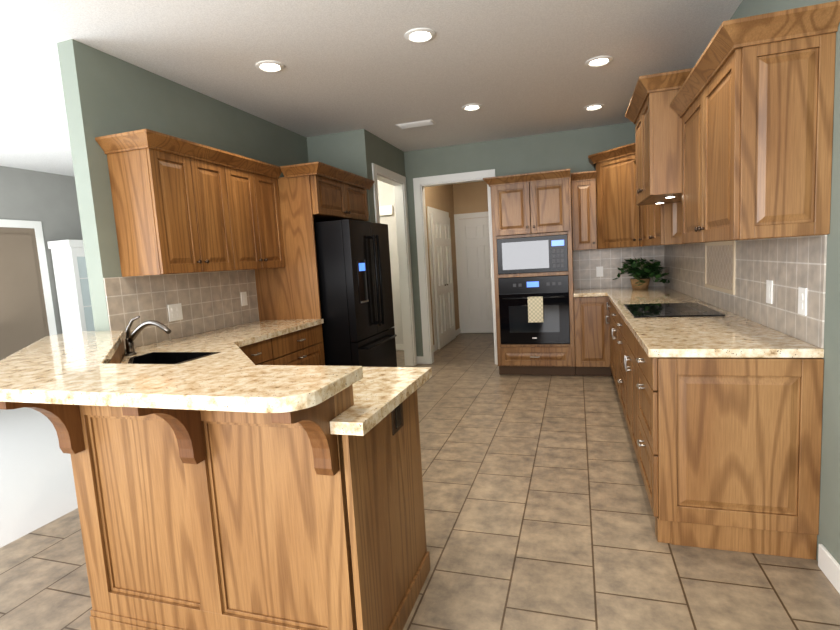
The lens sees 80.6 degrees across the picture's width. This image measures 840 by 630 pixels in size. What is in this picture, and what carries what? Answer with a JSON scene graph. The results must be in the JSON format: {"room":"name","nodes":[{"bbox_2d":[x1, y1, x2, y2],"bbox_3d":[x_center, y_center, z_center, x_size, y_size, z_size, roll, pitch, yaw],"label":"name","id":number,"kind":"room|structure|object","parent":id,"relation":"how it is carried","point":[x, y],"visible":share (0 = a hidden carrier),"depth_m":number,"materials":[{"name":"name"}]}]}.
{"room":"kitchen","nodes":[
{"label":"kitchen","id":0,"kind":"room"},
{"bbox_2d":[0,166,75,334],"bbox_3d":[-5.691,-0.032,3.277,0.120,2.740,8.520,-1,7,18],"label":"wall","id":1,"kind":"structure","parent":0,"point":[27,195],"depth_m":6.23,"materials":[{"name":"grey paint"}]},
{"bbox_2d":[0,227,49,360],"bbox_3d":[-4.801,-0.010,5.831,0.024,2.027,0.798,-1,7,18],"label":"room door","id":2,"kind":"structure","parent":1,"relation":"in","point":[23,320],"depth_m":5.91,"materials":[{"name":"brown wood"}]},
{"bbox_2d":[0,219,56,335],"bbox_3d":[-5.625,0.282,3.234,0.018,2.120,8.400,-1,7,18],"label":"door frame","id":3,"kind":"structure","parent":1,"relation":"attached to","point":[37,225],"depth_m":6.18,"materials":[{"name":"white wood"}]},
{"bbox_2d":[57,39,307,352],"bbox_3d":[-1.581,-0.382,4.245,0.120,2.740,2.610,-1,7,18],"label":"wall","id":4,"kind":"structure","parent":0,"point":[106,94],"depth_m":3.09,"materials":[{"name":"green paint"}]},
{"bbox_2d":[99,129,242,276],"bbox_3d":[-1.634,-0.703,3.366,0.325,0.836,0.734,-1,7,18],"label":"upper cabinet","id":5,"kind":"object","parent":4,"relation":"attached to","point":[180,206],"depth_m":3.09,"materials":[{"name":"brown wood"}]},
{"bbox_2d":[103,269,258,348],"bbox_3d":[-1.675,-0.089,3.716,0.008,0.454,1.476,-1,7,18],"label":"tile backsplash","id":6,"kind":"structure","parent":4,"relation":"attached to","point":[209,301],"depth_m":3.57,"materials":[{"name":"beige tile"}]},
{"bbox_2d":[168,303,182,321],"bbox_3d":[-1.731,-0.019,3.510,0.008,0.118,0.121,-1,7,18],"label":"switch plate","id":7,"kind":"object","parent":6,"relation":"attached to","point":[175,312],"visible":1,"depth_m":3.51,"materials":[{"name":"white plastic"}]},
{"bbox_2d":[240,292,247,305],"bbox_3d":[-1.503,-0.139,4.236,0.008,0.118,0.075,-1,7,18],"label":"electrical outlet plate","id":8,"kind":"object","parent":6,"relation":"attached to","point":[244,299],"visible":1,"depth_m":4.23,"materials":[{"name":"white plastic"}]},
{"bbox_2d":[231,153,284,269],"bbox_3d":[-1.452,-0.777,3.945,0.325,0.836,0.733,-1,7,18],"label":"upper cabinet","id":9,"kind":"object","parent":4,"relation":"attached to","point":[256,182],"depth_m":3.93,"materials":[{"name":"brown wood"}]},
{"bbox_2d":[308,131,351,182],"bbox_3d":[-0.842,-0.558,5.442,0.510,2.740,0.140,-1,7,18],"label":"wall","id":10,"kind":"structure","parent":0,"point":[335,150],"depth_m":5.24,"materials":[{"name":"green paint"}]},
{"bbox_2d":[0,0,741,176],"bbox_3d":[-1.751,-1.726,3.549,7.540,0.100,11.800,-1,7,18],"label":"ceiling","id":11,"kind":"structure","parent":0,"point":[516,68],"depth_m":3.36,"materials":[{"name":"white paint"}]},
{"bbox_2d":[256,60,283,71],"bbox_3d":[-1.024,-1.694,3.385,0.190,0.012,0.190,-1,7,18],"label":"recessed light","id":12,"kind":"object","parent":11,"relation":"in","point":[270,66],"visible":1,"depth_m":3.38,"materials":[{"name":"white"}]},
{"bbox_2d":[396,119,435,128],"bbox_3d":[-0.042,-1.936,5.043,0.380,0.010,0.170,-1,7,18],"label":"ceiling vent","id":13,"kind":"object","parent":11,"relation":"in","point":[416,124],"visible":1,"depth_m":5.02,"materials":[{"name":"white metal"}]},
{"bbox_2d":[405,28,434,42],"bbox_3d":[0.000,-1.718,3.052,0.190,0.012,0.190,-1,7,18],"label":"recessed light","id":14,"kind":"object","parent":11,"relation":"in","point":[418,35],"visible":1,"depth_m":3.04,"materials":[{"name":"white"}]},
{"bbox_2d":[462,104,481,110],"bbox_3d":[0.480,-1.915,4.578,0.190,0.012,0.190,-1,7,18],"label":"recessed light","id":15,"kind":"object","parent":11,"relation":"in","point":[470,107],"visible":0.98,"depth_m":4.58,"materials":[{"name":"white"}]},
{"bbox_2d":[584,104,603,110],"bbox_3d":[1.688,-2.012,4.809,0.190,0.012,0.190,-1,7,18],"label":"recessed light","id":16,"kind":"object","parent":11,"relation":"in","point":[593,107],"visible":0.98,"depth_m":4.80,"materials":[{"name":"white"}]},
{"bbox_2d":[585,56,612,66],"bbox_3d":[1.316,-1.861,3.643,0.190,0.012,0.190,-1,7,18],"label":"recessed light","id":17,"kind":"object","parent":11,"relation":"in","point":[598,61],"visible":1,"depth_m":3.64,"materials":[{"name":"white"}]},
{"bbox_2d":[352,129,419,358],"bbox_3d":[0.048,-0.800,7.153,0.140,2.740,3.970,-1,7,18],"label":"wall","id":18,"kind":"structure","parent":0,"point":[367,148],"depth_m":6.23,"materials":[{"name":"paint"}]},
{"bbox_2d":[379,205,392,215],"bbox_3d":[-0.516,-1.564,7.432,0.230,0.140,0.049,-1,7,18],"label":"door chime","id":19,"kind":"object","parent":18,"relation":"attached to","point":[385,210],"visible":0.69,"depth_m":7.41,"materials":[{"name":"white plastic"}]},
{"bbox_2d":[427,206,455,350],"bbox_3d":[0.383,-0.596,7.885,0.085,2.135,1.245,-1,7,18],"label":"closet double door","id":20,"kind":"structure","parent":18,"relation":"in","point":[440,252],"depth_m":7.69,"materials":[{"name":"white wood"}]},
{"bbox_2d":[454,212,492,332],"bbox_3d":[1.106,-0.735,8.756,0.940,2.135,0.078,-1,7,18],"label":"end door","id":21,"kind":"structure","parent":18,"relation":"in","point":[472,245],"depth_m":8.79,"materials":[{"name":"white wood"}]},
{"bbox_2d":[0,333,839,629],"bbox_3d":[-1.585,1.092,3.861,7.540,0.100,11.800,-1,7,18],"label":"floor","id":22,"kind":"structure","parent":0,"point":[538,512],"depth_m":2.50,"materials":[{"name":"tile"}]},
{"bbox_2d":[48,240,94,333],"bbox_3d":[-4.370,-0.033,6.537,0.360,1.870,0.560,-1,7,18],"label":"curio cabinet","id":23,"kind":"object","parent":22,"relation":"on","point":[72,283],"visible":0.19,"depth_m":6.27,"materials":[{"name":"white"}]},
{"bbox_2d":[0,340,271,629],"bbox_3d":[-1.561,0.686,2.470,1.082,1.008,0.995,-1,7,18],"label":"base cabinet","id":24,"kind":"object","parent":22,"relation":"on","point":[161,494],"depth_m":1.76,"materials":[{"name":"brown wood"}]},
{"bbox_2d":[0,331,362,412],"bbox_3d":[-1.211,0.172,2.144,2.335,0.040,1.258,-1,7,18],"label":"bar","id":25,"kind":"object","parent":24,"relation":"on","point":[74,368],"visible":0.98,"depth_m":1.48,"materials":[{"name":"beige stone"}]},
{"bbox_2d":[239,337,274,364],"bbox_3d":[-1.403,0.631,3.492,0.629,0.876,0.424,-1,7,18],"label":"base cabinet","id":26,"kind":"object","parent":22,"relation":"on","point":[262,352],"depth_m":3.45,"materials":[{"name":"brown wood"}]},
{"bbox_2d":[275,324,324,365],"bbox_3d":[-1.238,0.563,4.015,0.629,0.876,0.806,-1,7,18],"label":"base cabinet","id":27,"kind":"object","parent":22,"relation":"on","point":[302,347],"depth_m":3.93,"materials":[{"name":"brown wood"}]},
{"bbox_2d":[121,319,431,435],"bbox_3d":[-0.803,0.196,2.927,2.134,0.038,2.518,-1,7,18],"label":"countertop","id":28,"kind":"structure","parent":27,"relation":"on","point":[380,394],"depth_m":2.13,"materials":[{"name":"stone"}]},
{"bbox_2d":[125,316,170,355],"bbox_3d":[-1.544,0.117,2.817,0.375,0.230,0.083,-1,7,18],"label":"faucet","id":29,"kind":"object","parent":28,"relation":"on","point":[129,341],"visible":1,"depth_m":2.84,"materials":[{"name":"silver metal"}]},
{"bbox_2d":[128,352,218,363],"bbox_3d":[-1.405,0.339,2.705,0.489,0.208,0.376,-1,7,18],"label":"sink basin","id":30,"kind":"object","parent":28,"relation":"in","point":[166,358],"visible":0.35,"depth_m":2.87,"materials":[{"name":"black metal"}]},
{"bbox_2d":[255,162,373,364],"bbox_3d":[-0.941,-0.212,4.801,0.753,2.206,1.176,-1,7,18],"label":"tall cabinet","id":31,"kind":"object","parent":22,"relation":"on","point":[310,193],"visible":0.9,"depth_m":4.27,"materials":[{"name":"brown wood"}]},
{"bbox_2d":[314,219,396,366],"bbox_3d":[-0.794,0.007,4.800,0.927,1.730,0.915,-1,7,18],"label":"refrigerator","id":32,"kind":"object","parent":22,"relation":"on","point":[355,285],"visible":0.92,"depth_m":4.33,"materials":[{"name":"black metal"}]},
{"bbox_2d":[483,169,574,375],"bbox_3d":[1.277,-0.439,5.668,0.904,2.206,0.693,-1,7,18],"label":"tall cabinet","id":33,"kind":"object","parent":22,"relation":"on","point":[536,204],"visible":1,"depth_m":5.36,"materials":[{"name":"brown wood"}]},
{"bbox_2d":[497,235,567,273],"bbox_3d":[1.297,-0.687,5.644,0.744,0.384,0.570,-1,7,18],"label":"built-in microwave","id":34,"kind":"object","parent":33,"relation":"in","point":[534,254],"visible":1,"depth_m":5.37,"materials":[{"name":"black"}]},
{"bbox_2d":[498,275,569,343],"bbox_3d":[1.323,-0.077,5.680,0.744,0.740,0.635,-1,7,18],"label":"wall oven","id":35,"kind":"object","parent":33,"relation":"in","point":[516,327],"visible":1,"depth_m":5.44,"materials":[{"name":"black"}]},
{"bbox_2d":[527,296,542,322],"bbox_3d":[1.254,-0.060,5.379,0.160,0.279,0.030,-1,7,18],"label":"dish towel","id":36,"kind":"object","parent":35,"relation":"hanging from","point":[535,309],"visible":1,"depth_m":5.37,"materials":[{"name":"beige fabric"}]},
{"bbox_2d":[574,296,605,375],"bbox_3d":[1.929,0.206,5.555,0.373,0.876,0.676,-1,7,18],"label":"base cabinet","id":37,"kind":"object","parent":22,"relation":"on","point":[589,330],"depth_m":5.29,"materials":[{"name":"brown wood"}]},
{"bbox_2d":[574,286,823,357],"bbox_3d":[1.728,-0.066,3.939,0.982,0.038,3.789,-1,7,18],"label":"countertop","id":38,"kind":"structure","parent":37,"relation":"on","point":[730,335],"depth_m":2.49,"materials":[{"name":"stone"}]},
{"bbox_2d":[613,258,669,289],"bbox_3d":[2.359,-0.456,5.311,0.556,0.358,0.659,-1,7,18],"label":"potted plant","id":39,"kind":"object","parent":38,"relation":"on","point":[647,271],"visible":1,"depth_m":5.22,"materials":[{"name":"plant"}]},
{"bbox_2d":[624,303,724,317],"bbox_3d":[1.736,-0.039,3.471,0.515,0.008,0.760,-1,7,18],"label":"cooktop","id":40,"kind":"object","parent":38,"relation":"in","point":[668,310],"visible":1,"depth_m":3.38,"materials":[{"name":"black glass"}]},
{"bbox_2d":[602,296,613,377],"bbox_3d":[2.189,0.268,4.848,0.670,0.876,0.656,-1,7,18],"label":"base cabinet","id":41,"kind":"object","parent":22,"relation":"on","point":[605,300],"depth_m":5.21,"materials":[{"name":"brown wood"}]},
{"bbox_2d":[610,301,617,391],"bbox_3d":[2.026,0.343,4.264,0.629,0.876,0.812,-1,7,18],"label":"base cabinet","id":42,"kind":"object","parent":22,"relation":"on","point":[613,312],"depth_m":4.43,"materials":[{"name":"brown wood"}]},
{"bbox_2d":[618,313,621,405],"bbox_3d":[1.838,0.420,3.667,0.629,0.876,0.574,-1,7,18],"label":"base cabinet","id":43,"kind":"object","parent":22,"relation":"on","point":[619,317],"depth_m":3.95,"materials":[{"name":"brown wood"}]},
{"bbox_2d":[622,319,633,446],"bbox_3d":[1.657,0.494,3.094,0.629,0.876,0.761,-1,7,18],"label":"base cabinet","id":44,"kind":"object","parent":22,"relation":"on","point":[627,336],"depth_m":3.32,"materials":[{"name":"brown wood"}]},
{"bbox_2d":[634,336,823,559],"bbox_3d":[1.460,0.575,2.468,0.629,0.876,0.686,-1,7,18],"label":"base cabinet","id":45,"kind":"object","parent":22,"relation":"on","point":[728,452],"depth_m":2.15,"materials":[{"name":"brown wood"}]},
{"bbox_2d":[408,122,649,360],"bbox_3d":[1.328,-0.753,6.042,2.970,2.740,0.120,-1,7,18],"label":"wall","id":46,"kind":"structure","parent":0,"point":[571,149],"depth_m":6.02,"materials":[{"name":"green paint"}]},
{"bbox_2d":[372,163,497,365],"bbox_3d":[0.206,-0.495,5.771,1.266,2.420,1.372,-1,7,18],"label":"door frame","id":47,"kind":"structure","parent":46,"relation":"attached to","point":[378,172],"depth_m":6.33,"materials":[{"name":"white wood"}]},
{"bbox_2d":[571,170,596,250],"bbox_3d":[1.839,-1.151,5.561,0.259,0.836,0.388,-1,7,18],"label":"upper cabinet","id":48,"kind":"object","parent":46,"relation":"attached to","point":[584,212],"visible":1,"depth_m":5.44,"materials":[{"name":"brown wood"}]},
{"bbox_2d":[573,245,660,288],"bbox_3d":[2.267,-0.543,5.706,0.960,0.454,0.007,-1,7,18],"label":"tile backsplash","id":49,"kind":"structure","parent":46,"relation":"attached to","point":[585,262],"depth_m":5.73,"materials":[{"name":"beige tile"}]},
{"bbox_2d":[596,266,602,276],"bbox_3d":[2.088,-0.504,5.759,0.075,0.118,0.008,-1,7,18],"label":"electrical outlet plate","id":50,"kind":"object","parent":49,"relation":"attached to","point":[599,271],"visible":1,"depth_m":5.76,"materials":[{"name":"white plastic"}]},
{"bbox_2d":[588,142,659,248],"bbox_3d":[2.206,-1.220,5.221,0.801,1.006,0.801,-1,7,18],"label":"upper cabinet","id":51,"kind":"object","parent":46,"relation":"attached to","point":[618,210],"visible":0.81,"depth_m":5.14,"materials":[{"name":"brown wood"}]},
{"bbox_2d":[730,0,839,564],"bbox_3d":[1.467,-0.237,1.311,0.120,2.740,9.120,-1,7,18],"label":"wall","id":52,"kind":"structure","parent":0,"point":[829,506],"depth_m":1.95,"materials":[{"name":"green paint"}]},
{"bbox_2d":[625,68,692,205],"bbox_3d":[1.728,-1.134,3.330,0.563,0.706,0.892,-1,7,18],"label":"hood","id":53,"kind":"object","parent":52,"relation":"attached to","point":[652,115],"visible":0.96,"depth_m":3.03,"materials":[{"name":"brown wood"}]},
{"bbox_2d":[634,158,706,245],"bbox_3d":[2.123,-1.025,4.274,0.388,0.836,1.227,-1,7,18],"label":"upper cabinet","id":54,"kind":"object","parent":52,"relation":"attached to","point":[661,224],"visible":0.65,"depth_m":3.78,"materials":[{"name":"brown wood"}]},
{"bbox_2d":[661,235,826,347],"bbox_3d":[2.166,-0.476,3.754,0.017,0.763,3.779,-1,7,18],"label":"tile backsplash","id":55,"kind":"structure","parent":52,"relation":"attached to","point":[732,276],"depth_m":2.66,"materials":[{"name":"beige tile"}]},
{"bbox_2d":[766,280,772,303],"bbox_3d":[1.781,-0.118,2.527,0.008,0.118,0.075,-1,7,18],"label":"electrical outlet plate","id":56,"kind":"object","parent":55,"relation":"attached to","point":[769,291],"visible":1,"depth_m":2.52,"materials":[{"name":"white plastic"}]},
{"bbox_2d":[798,287,806,315],"bbox_3d":[1.665,-0.060,2.159,0.008,0.118,0.075,-1,7,18],"label":"electrical outlet plate","id":57,"kind":"object","parent":55,"relation":"attached to","point":[802,300],"visible":1,"depth_m":2.15,"materials":[{"name":"white plastic"}]},
{"bbox_2d":[670,0,839,243],"bbox_3d":[1.541,-0.786,2.426,0.388,0.836,1.141,-1,7,18],"label":"upper cabinet","id":58,"kind":"object","parent":52,"relation":"attached to","point":[752,104],"visible":1,"depth_m":1.96,"materials":[{"name":"brown wood"}]},
{"bbox_2d":[818,544,839,593],"bbox_3d":[0.892,1.316,-0.388,0.014,0.100,5.180,-1,7,18],"label":"baseboard","id":59,"kind":"structure","parent":52,"relation":"attached to","point":[828,563],"depth_m":1.97,"materials":[{"name":"white wood"}]}
]}

